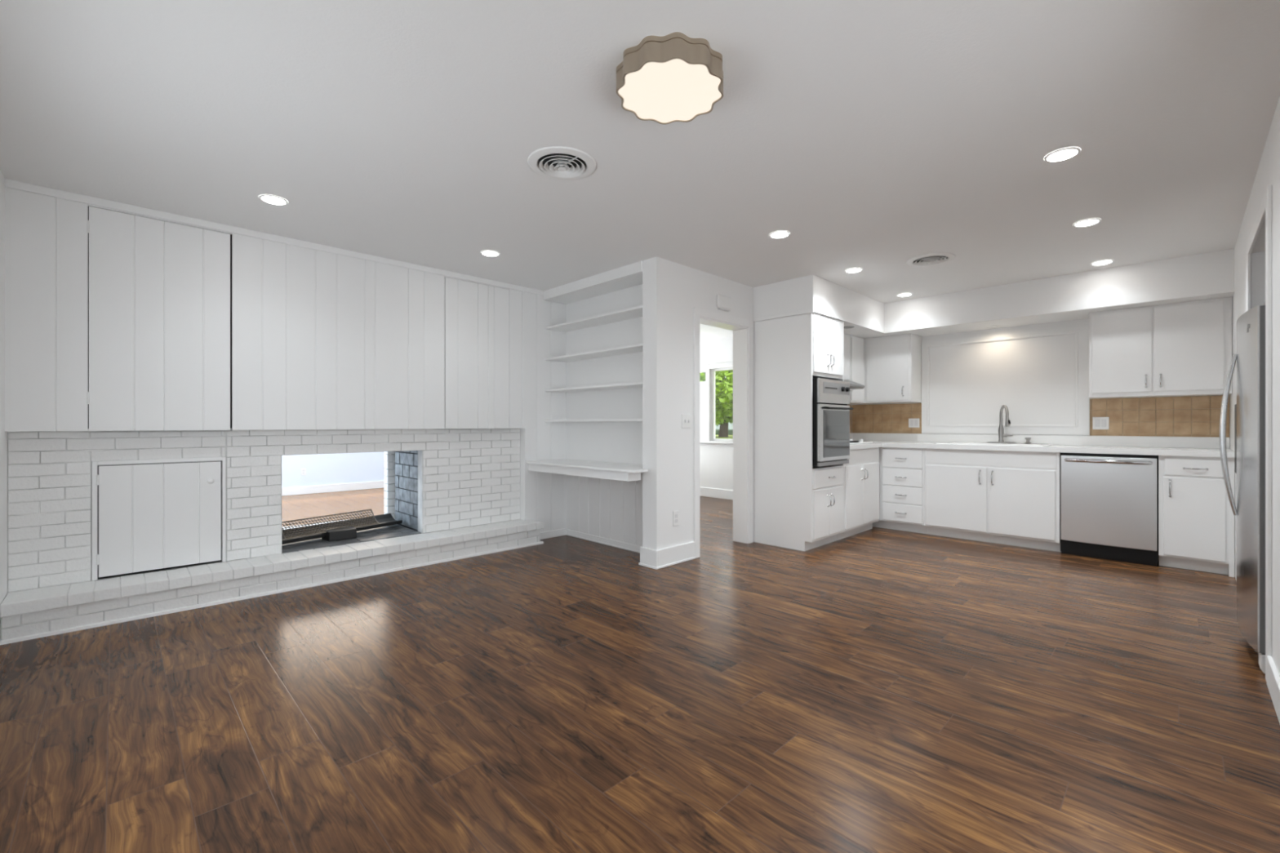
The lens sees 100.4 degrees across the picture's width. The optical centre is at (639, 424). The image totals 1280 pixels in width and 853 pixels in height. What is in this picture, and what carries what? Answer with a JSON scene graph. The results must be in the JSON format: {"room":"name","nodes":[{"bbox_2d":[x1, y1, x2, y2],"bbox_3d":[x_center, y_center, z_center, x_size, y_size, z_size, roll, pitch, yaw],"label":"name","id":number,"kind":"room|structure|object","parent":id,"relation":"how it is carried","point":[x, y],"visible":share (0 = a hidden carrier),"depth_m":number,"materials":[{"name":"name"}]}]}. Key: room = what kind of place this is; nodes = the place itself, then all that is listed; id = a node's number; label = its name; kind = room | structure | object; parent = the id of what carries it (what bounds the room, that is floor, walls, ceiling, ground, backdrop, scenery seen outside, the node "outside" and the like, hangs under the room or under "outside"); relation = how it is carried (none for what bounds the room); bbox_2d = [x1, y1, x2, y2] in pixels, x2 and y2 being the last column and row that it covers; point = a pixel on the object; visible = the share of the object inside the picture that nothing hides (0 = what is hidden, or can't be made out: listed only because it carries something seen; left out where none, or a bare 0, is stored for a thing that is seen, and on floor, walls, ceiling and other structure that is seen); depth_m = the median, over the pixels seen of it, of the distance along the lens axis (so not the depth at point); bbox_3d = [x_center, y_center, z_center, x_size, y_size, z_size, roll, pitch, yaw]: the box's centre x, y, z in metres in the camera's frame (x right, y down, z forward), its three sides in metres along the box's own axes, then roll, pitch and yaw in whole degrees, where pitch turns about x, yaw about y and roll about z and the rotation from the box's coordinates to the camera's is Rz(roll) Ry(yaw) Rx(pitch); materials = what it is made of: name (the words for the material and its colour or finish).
{"room":"open-plan kitchen","nodes":[
{"label":"open-plan kitchen","id":0,"kind":"room"},
{"bbox_2d":[0,168,8,640],"bbox_3d":[-1.731,-0.090,1.061,0.140,2.440,6.540,0,0,-45],"label":"wall","id":1,"kind":"structure","parent":0,"point":[3,435],"depth_m":2.80,"materials":[{"name":"white paint"}]},
{"bbox_2d":[4,187,566,532],"bbox_3d":[-2.425,-0.090,4.386,3.895,2.440,0.825,0,0,-45],"label":"wall","id":2,"kind":"structure","parent":0,"point":[321,340],"depth_m":3.85,"materials":[{"name":"white paint"}]},
{"bbox_2d":[82,206,231,431],"bbox_3d":[-3.071,-0.623,3.432,0.700,1.325,0.389,0,0,-45],"label":"upper cabinet","id":3,"kind":"object","parent":2,"relation":"attached to","point":[160,291],"visible":0.94,"depth_m":3.28,"materials":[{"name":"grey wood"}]},
{"bbox_2d":[4,178,543,295],"bbox_3d":[-2.163,-1.288,4.056,3.445,0.045,0.012,0,0,-45],"label":"trim","id":4,"kind":"structure","parent":2,"relation":"attached to","point":[10,184],"depth_m":3.54,"materials":[{"name":"white paint"}]},
{"bbox_2d":[444,276,511,428],"bbox_3d":[-1.570,-0.623,4.909,0.657,1.326,0.389,0,0,-45],"label":"upper cabinet","id":5,"kind":"object","parent":2,"relation":"attached to","point":[477,316],"visible":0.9,"depth_m":4.76,"materials":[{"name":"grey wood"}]},
{"bbox_2d":[281,451,384,488],"bbox_3d":[-4.124,-0.090,6.702,5.120,2.440,4.860,0,0,-45],"label":"wall","id":6,"kind":"structure","parent":0,"point":[358,467],"depth_m":8.89,"materials":[{"name":"white paint"}]},
{"bbox_2d":[281,480,384,496],"bbox_3d":[-5.646,1.067,8.391,4.680,0.125,0.018,0,0,-45],"label":"baseboard","id":7,"kind":"structure","parent":6,"relation":"attached to","point":[378,484],"depth_m":8.88,"materials":[{"name":"white paint"}]},
{"bbox_2d":[0,488,1279,852],"bbox_3d":[-0.911,1.190,5.346,7.800,0.120,11.500,0,0,-45],"label":"floor","id":8,"kind":"structure","parent":0,"point":[876,690],"depth_m":2.10,"materials":[{"name":"brown wood"}]},
{"bbox_2d":[0,428,543,644],"bbox_3d":[-2.570,0.585,4.373,3.310,1.090,1.400,0,0,-45],"label":"fireplace","id":9,"kind":"object","parent":8,"relation":"on","point":[455,493],"depth_m":3.64,"materials":[{"name":"white brick"}]},
{"bbox_2d":[91,457,226,580],"bbox_3d":[-3.091,0.571,3.450,0.628,0.701,0.327,0,0,-45],"label":"door","id":10,"kind":"structure","parent":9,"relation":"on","point":[148,515],"depth_m":3.33,"materials":[{"name":"white paint"}]},
{"bbox_2d":[281,510,377,537],"bbox_3d":[-2.496,0.801,4.322,0.187,0.102,0.762,0,0,31],"label":"grate","id":11,"kind":"object","parent":9,"relation":"on","point":[339,528],"depth_m":4.27,"materials":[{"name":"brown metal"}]},
{"bbox_2d":[754,312,844,551],"bbox_3d":[1.545,0.072,5.104,0.638,2.116,0.632,0,0,-45],"label":"tall cabinet","id":12,"kind":"object","parent":8,"relation":"on","point":[799,505],"visible":0.99,"depth_m":4.88,"materials":[{"name":"white paint"}]},
{"bbox_2d":[753,308,845,321],"bbox_3d":[1.528,-0.992,5.104,0.642,0.032,0.610,0,0,-45],"label":"trim","id":13,"kind":"structure","parent":12,"relation":"attached to","point":[808,311],"depth_m":4.87,"materials":[{"name":"white paint"}]},
{"bbox_2d":[812,377,853,466],"bbox_3d":[1.595,-0.016,5.061,0.603,0.778,0.621,0,0,-45],"label":"wall oven","id":14,"kind":"object","parent":12,"relation":"in","point":[830,397],"visible":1,"depth_m":4.79,"materials":[{"name":"silver metal"}]},
{"bbox_2d":[844,380,864,391],"bbox_3d":[1.995,-0.413,5.645,0.758,0.110,0.450,0,0,-45],"label":"range hood","id":15,"kind":"object","parent":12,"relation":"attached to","point":[853,385],"visible":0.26,"depth_m":5.67,"materials":[{"name":"grey metal"}]},
{"bbox_2d":[836,447,879,540],"bbox_3d":[2.073,0.688,5.624,0.842,0.884,0.632,0,0,-45],"label":"base cabinet","id":16,"kind":"object","parent":8,"relation":"on","point":[861,474],"visible":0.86,"depth_m":5.39,"materials":[{"name":"white paint"}]},
{"bbox_2d":[872,447,926,533],"bbox_3d":[2.740,0.688,6.004,0.650,0.884,1.026,0,0,-45],"label":"base cabinet","id":17,"kind":"object","parent":8,"relation":"on","point":[901,469],"visible":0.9,"depth_m":5.59,"materials":[{"name":"white paint"}]},
{"bbox_2d":[924,448,1061,551],"bbox_3d":[3.484,0.688,5.248,0.650,0.884,1.092,0,0,-45],"label":"base cabinet","id":18,"kind":"object","parent":8,"relation":"on","point":[1003,497],"visible":0.94,"depth_m":5.00,"materials":[{"name":"white paint"}]},
{"bbox_2d":[849,432,1234,457],"bbox_3d":[3.184,0.177,4.956,1.488,0.138,3.142,0,0,-45],"label":"countertop","id":19,"kind":"structure","parent":18,"relation":"on","point":[1206,446],"depth_m":4.90,"materials":[{"name":"white stone"}]},
{"bbox_2d":[849,439,872,444],"bbox_3d":[2.072,0.182,5.651,0.720,0.040,0.490,0,0,-45],"label":"cooktop","id":20,"kind":"object","parent":19,"relation":"in","point":[860,441],"visible":0.12,"depth_m":5.56,"materials":[{"name":"white ceramic"}]},
{"bbox_2d":[935,441,1052,446],"bbox_3d":[3.482,0.283,5.273,0.560,0.187,0.885,0,0,-45],"label":"sink","id":21,"kind":"object","parent":19,"relation":"in","point":[948,442],"visible":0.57,"depth_m":5.22,"materials":[{"name":"white ceramic"}]},
{"bbox_2d":[1024,437,1031,443],"bbox_3d":[3.816,0.161,5.247,0.052,0.059,0.052,0,0,-45],"label":"soap dispenser","id":22,"kind":"object","parent":21,"relation":"on","point":[1027,439],"visible":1,"depth_m":5.24,"materials":[{"name":"silver metal"}]},
{"bbox_2d":[986,404,1016,443],"bbox_3d":[3.597,-0.001,5.341,0.210,0.383,0.250,0,0,-45],"label":"faucet","id":23,"kind":"object","parent":19,"relation":"on","point":[1007,423],"visible":1,"depth_m":5.37,"materials":[{"name":"silver metal"}]},
{"bbox_2d":[1060,452,1159,566],"bbox_3d":[4.055,0.690,4.609,0.634,0.880,0.612,0,0,-45],"label":"dishwasher","id":24,"kind":"object","parent":8,"relation":"on","point":[1109,502],"visible":0.99,"depth_m":4.40,"materials":[{"name":"silver metal"}]},
{"bbox_2d":[1158,455,1234,577],"bbox_3d":[4.442,0.688,4.274,0.650,0.884,0.402,0,0,-45],"label":"base cabinet","id":25,"kind":"object","parent":8,"relation":"on","point":[1196,517],"visible":0.9,"depth_m":4.07,"materials":[{"name":"white paint"}]},
{"bbox_2d":[1219,301,1265,673],"bbox_3d":[3.329,0.285,2.464,0.887,1.690,0.883,0,0,-45],"label":"refrigerator","id":26,"kind":"object","parent":8,"relation":"on","point":[1250,407],"visible":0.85,"depth_m":2.50,"materials":[{"name":"grey metal"}]},
{"bbox_2d":[0,0,1279,341],"bbox_3d":[-0.911,-1.370,5.346,7.800,0.120,11.500,0,0,-45],"label":"ceiling","id":27,"kind":"structure","parent":0,"point":[880,135],"depth_m":2.37,"materials":[{"name":"white paint"}]},
{"bbox_2d":[258,194,288,204],"bbox_3d":[-2.138,-1.304,3.115,0.140,0.011,0.140,0,0,-45],"label":"recessed light","id":28,"kind":"object","parent":27,"relation":"in","point":[271,199],"visible":1,"depth_m":3.10,"materials":[{"name":"white plastic"}]},
{"bbox_2d":[480,250,499,256],"bbox_3d":[-1.147,-1.304,4.090,0.140,0.011,0.140,0,0,-45],"label":"recessed light","id":29,"kind":"object","parent":27,"relation":"in","point":[488,253],"visible":1,"depth_m":4.07,"materials":[{"name":"white"}]},
{"bbox_2d":[527,146,596,180],"bbox_3d":[-0.392,-1.295,2.687,0.344,0.030,0.344,0,0,-45],"label":"ceiling vent","id":30,"kind":"object","parent":27,"relation":"in","point":[554,162],"visible":1,"depth_m":2.66,"materials":[{"name":"white plastic"}]},
{"bbox_2d":[616,31,723,124],"bbox_3d":[0.112,-1.267,1.983,0.395,0.084,0.395,0,0,-45],"label":"ceiling light","id":31,"kind":"object","parent":27,"relation":"attached to","point":[674,77],"visible":1,"depth_m":1.90,"materials":[{"name":"white glass"}]},
{"bbox_2d":[617,58,721,123],"bbox_3d":[0.112,-1.238,1.983,0.381,0.024,0.381,0,0,-45],"label":"diffuser","id":32,"kind":"object","parent":31,"relation":"attached to","point":[660,91],"depth_m":1.95,"materials":[{"name":"white glass"}]},
{"bbox_2d":[768,231,790,238],"bbox_3d":[0.964,-1.304,3.683,0.140,0.011,0.140,0,0,-45],"label":"recessed light","id":33,"kind":"object","parent":27,"relation":"in","point":[777,234],"visible":1,"depth_m":3.66,"materials":[{"name":"white"}]},
{"bbox_2d":[844,267,862,272],"bbox_3d":[1.819,-1.304,4.539,0.140,0.011,0.140,0,0,-45],"label":"recessed light","id":34,"kind":"object","parent":27,"relation":"in","point":[853,269],"visible":1,"depth_m":4.51,"materials":[{"name":"white"}]},
{"bbox_2d":[897,293,911,296],"bbox_3d":[2.675,-1.304,5.395,0.140,0.011,0.140,0,0,-45],"label":"recessed light","id":35,"kind":"object","parent":27,"relation":"in","point":[902,294],"visible":1,"depth_m":5.37,"materials":[{"name":"white"}]},
{"bbox_2d":[906,252,955,266],"bbox_3d":[2.308,-1.295,4.242,0.344,0.030,0.344,0,0,-45],"label":"ceiling vent","id":36,"kind":"object","parent":27,"relation":"in","point":[931,259],"visible":1,"depth_m":4.20,"materials":[{"name":"white metal"}]},
{"bbox_2d":[1044,146,1080,162],"bbox_3d":[2.051,-1.304,2.592,0.140,0.011,0.140,0,0,-45],"label":"recessed light","id":37,"kind":"object","parent":27,"relation":"in","point":[1062,154],"visible":1,"depth_m":2.58,"materials":[{"name":"white"}]},
{"bbox_2d":[1072,218,1101,226],"bbox_3d":[2.903,-1.304,3.466,0.140,0.011,0.140,0,0,-45],"label":"recessed light","id":38,"kind":"object","parent":27,"relation":"in","point":[1088,222],"visible":1,"depth_m":3.45,"materials":[{"name":"white"}]},
{"bbox_2d":[1090,259,1113,265],"bbox_3d":[3.744,-1.304,4.322,0.140,0.011,0.140,0,0,-45],"label":"recessed light","id":39,"kind":"object","parent":27,"relation":"in","point":[1107,261],"visible":1,"depth_m":4.30,"materials":[{"name":"white"}]},
{"bbox_2d":[699,336,733,490],"bbox_3d":[0.677,-0.090,7.182,2.400,2.440,3.310,0,0,-45],"label":"wall","id":40,"kind":"structure","parent":0,"point":[716,460],"depth_m":8.19,"materials":[{"name":"white paint"}]},
{"bbox_2d":[699,364,705,443],"bbox_3d":[0.758,-0.315,8.647,0.150,1.220,0.835,0,0,-45],"label":"window","id":41,"kind":"structure","parent":40,"relation":"in","point":[702,367],"depth_m":8.39,"materials":[{"name":"white paint"}]},
{"bbox_2d":[699,486,733,499],"bbox_3d":[1.452,1.060,7.895,0.016,0.140,3.140,0,0,-45],"label":"baseboard","id":42,"kind":"structure","parent":40,"relation":"attached to","point":[704,491],"depth_m":8.17,"materials":[{"name":"white paint"}]},
{"bbox_2d":[704,362,733,444],"bbox_3d":[1.521,-0.315,7.872,0.150,1.220,1.330,0,0,-45],"label":"window","id":43,"kind":"structure","parent":40,"relation":"in","point":[722,379],"depth_m":8.20,"materials":[{"name":"white paint"}]},
{"bbox_2d":[642,257,851,550],"bbox_3d":[1.316,-0.090,5.442,3.470,2.440,0.167,0,0,-45],"label":"wall partition","id":44,"kind":"structure","parent":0,"point":[671,291],"depth_m":4.28,"materials":[{"name":"white paint"}]},
{"bbox_2d":[638,541,695,569],"bbox_3d":[0.227,1.058,4.378,0.476,0.145,0.201,0,0,-45],"label":"baseboard","id":45,"kind":"structure","parent":44,"relation":"attached to","point":[667,557],"depth_m":4.26,"materials":[{"name":"white paint"}]},
{"bbox_2d":[672,510,679,526],"bbox_3d":[0.293,0.765,4.329,0.070,0.120,0.008,0,0,-45],"label":"power outlet","id":46,"kind":"object","parent":44,"relation":"attached to","point":[675,513],"visible":1,"depth_m":4.32,"materials":[{"name":"white plastic"}]},
{"bbox_2d":[681,413,691,427],"bbox_3d":[0.388,-0.025,4.418,0.115,0.115,0.016,0,0,-45],"label":"light switch","id":47,"kind":"object","parent":44,"relation":"attached to","point":[686,418],"visible":1,"depth_m":4.41,"materials":[{"name":"white plastic"}]},
{"bbox_2d":[693,306,752,558],"bbox_3d":[0.707,0.072,4.849,0.870,2.115,0.178,0,0,-45],"label":"trim","id":48,"kind":"structure","parent":44,"relation":"attached to","point":[742,328],"depth_m":5.05,"materials":[{"name":"white paint"}]},
{"bbox_2d":[716,293,731,311],"bbox_3d":[0.752,-1.080,4.761,0.200,0.130,0.034,0,0,-45],"label":"door chime","id":49,"kind":"object","parent":44,"relation":"attached to","point":[723,303],"visible":1,"depth_m":4.74,"materials":[{"name":"white plastic"}]},
{"bbox_2d":[717,307,730,311],"bbox_3d":[0.750,-1.020,4.763,0.150,0.011,0.030,0,0,-45],"label":"grille","id":50,"kind":"object","parent":49,"relation":"attached to","point":[727,309],"depth_m":4.76,"materials":[{"name":"white plastic"}]},
{"bbox_2d":[844,333,849,381],"bbox_3d":[1.941,-0.729,5.721,0.789,0.517,0.308,0,0,-45],"label":"upper cabinet","id":51,"kind":"object","parent":44,"relation":"attached to","point":[846,337],"visible":0.16,"depth_m":5.81,"materials":[{"name":"white paint"}]},
{"bbox_2d":[847,403,921,433],"bbox_3d":[2.367,-0.064,5.787,1.487,0.343,0.811,0,0,-45],"label":"tile backsplash","id":52,"kind":"structure","parent":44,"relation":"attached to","point":[875,418],"depth_m":6.30,"materials":[{"name":"beige tile"}]},
{"bbox_2d":[908,417,919,427],"bbox_3d":[3.115,-0.013,6.066,0.008,0.105,0.115,0,0,-45],"label":"power outlet","id":53,"kind":"object","parent":52,"relation":"attached to","point":[913,423],"visible":1,"depth_m":6.07,"materials":[{"name":"white plastic"}]},
{"bbox_2d":[914,419,917,426],"bbox_3d":[3.129,-0.013,6.048,0.002,0.068,0.034,0,0,-45],"label":"socket","id":54,"kind":"object","parent":53,"relation":"attached to","point":[915,420],"depth_m":6.05,"materials":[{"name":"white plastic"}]},
{"bbox_2d":[754,248,1234,338],"bbox_3d":[2.956,-1.149,4.731,2.130,0.322,3.144,0,0,-45],"label":"soffit","id":55,"kind":"structure","parent":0,"point":[1209,275],"depth_m":4.83,"materials":[{"name":"white paint"}]},
{"bbox_2d":[851,318,1230,437],"bbox_3d":[4.084,-0.090,5.203,0.140,2.440,4.290,0,0,-45],"label":"wall","id":56,"kind":"structure","parent":0,"point":[1080,322],"depth_m":5.44,"materials":[{"name":"white paint"}]},
{"bbox_2d":[849,333,921,404],"bbox_3d":[2.650,-0.615,6.067,0.689,0.744,0.809,0,0,-45],"label":"upper cabinet","id":57,"kind":"object","parent":56,"relation":"attached to","point":[889,368],"visible":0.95,"depth_m":5.95,"materials":[{"name":"white paint"}]},
{"bbox_2d":[921,325,1089,435],"bbox_3d":[3.681,-0.407,5.491,0.028,1.020,1.450,0,0,-45],"label":"framed panel","id":58,"kind":"object","parent":56,"relation":"attached to","point":[1042,377],"visible":1,"depth_m":5.42,"materials":[{"name":"white paint"}]},
{"bbox_2d":[1089,395,1229,437],"bbox_3d":[4.505,-0.064,4.667,0.009,0.343,0.876,0,0,-45],"label":"tile backsplash","id":59,"kind":"structure","parent":56,"relation":"attached to","point":[1191,415],"depth_m":4.63,"materials":[{"name":"beige tile"}]},
{"bbox_2d":[1092,417,1109,429],"bbox_3d":[4.245,-0.008,4.917,0.008,0.115,0.115,0,0,-45],"label":"power outlet","id":60,"kind":"object","parent":59,"relation":"attached to","point":[1098,423],"visible":1,"depth_m":4.92,"materials":[{"name":"white plastic"}]},
{"bbox_2d":[1094,419,1099,426],"bbox_3d":[4.227,-0.008,4.932,0.002,0.068,0.034,0,0,-45],"label":"socket","id":61,"kind":"object","parent":60,"relation":"attached to","point":[1096,421],"depth_m":4.93,"materials":[{"name":"white plastic"}]},
{"bbox_2d":[1101,419,1106,426],"bbox_3d":[4.260,-0.008,4.899,0.002,0.068,0.034,0,0,-45],"label":"socket","id":62,"kind":"object","parent":60,"relation":"attached to","point":[1103,421],"depth_m":4.90,"materials":[{"name":"white plastic"}]},
{"bbox_2d":[1088,297,1231,398],"bbox_3d":[4.385,-0.612,4.532,0.370,0.751,0.852,0,0,-45],"label":"upper cabinet","id":63,"kind":"object","parent":56,"relation":"attached to","point":[1183,348],"visible":0.99,"depth_m":4.40,"materials":[{"name":"white paint"}]},
{"bbox_2d":[1230,95,1279,675],"bbox_3d":[2.528,-0.090,2.022,7.560,2.440,0.120,0,0,-45],"label":"wall","id":64,"kind":"structure","parent":0,"point":[1268,173],"depth_m":2.28,"materials":[{"name":"white paint"}]},
{"bbox_2d":[1246,184,1271,681],"bbox_3d":[3.112,0.048,2.690,1.090,2.165,0.014,0,0,-45],"label":"trim","id":65,"kind":"structure","parent":64,"relation":"attached to","point":[1264,211],"depth_m":2.31,"materials":[{"name":"white paint"}]},
{"bbox_2d":[1266,655,1279,723],"bbox_3d":[2.352,1.065,1.943,1.039,0.130,0.016,0,0,-45],"label":"baseboard","id":66,"kind":"structure","parent":64,"relation":"attached to","point":[1273,675],"depth_m":2.15,"materials":[{"name":"white paint"}]},
{"bbox_3d":[-0.512,-0.090,5.304,0.120,2.440,2.200,0,0,-45],"label":"wall","id":67,"kind":"structure","parent":0,"visible":0},
{"bbox_2d":[526,458,648,481],"bbox_3d":[-0.406,0.402,4.769,0.479,0.092,1.459,0,0,-45],"label":"desk","id":68,"kind":"object","parent":67,"relation":"attached to","point":[597,469],"visible":0.92,"depth_m":4.57,"materials":[{"name":"white paint"}]},
{"bbox_2d":[543,261,642,464],"bbox_3d":[-0.369,-0.477,4.866,0.289,1.664,1.373,0,0,-45],"label":"bookshelf","id":69,"kind":"object","parent":68,"relation":"on","point":[602,327],"visible":0.8,"depth_m":4.96,"materials":[{"name":"white paint"}]},
{"bbox_2d":[539,528,642,553],"bbox_3d":[-0.406,1.095,4.830,0.395,0.070,1.375,0,0,-45],"label":"baseboard","id":70,"kind":"structure","parent":67,"relation":"attached to","point":[554,533],"depth_m":5.16,"materials":[{"name":"white paint"}]},
{"bbox_2d":[566,473,642,546],"bbox_3d":[-0.269,0.780,4.965,0.008,0.700,1.375,0,0,-45],"label":"wall panel","id":71,"kind":"object","parent":67,"relation":"attached to","point":[612,509],"depth_m":5.01,"materials":[{"name":"white paint"}]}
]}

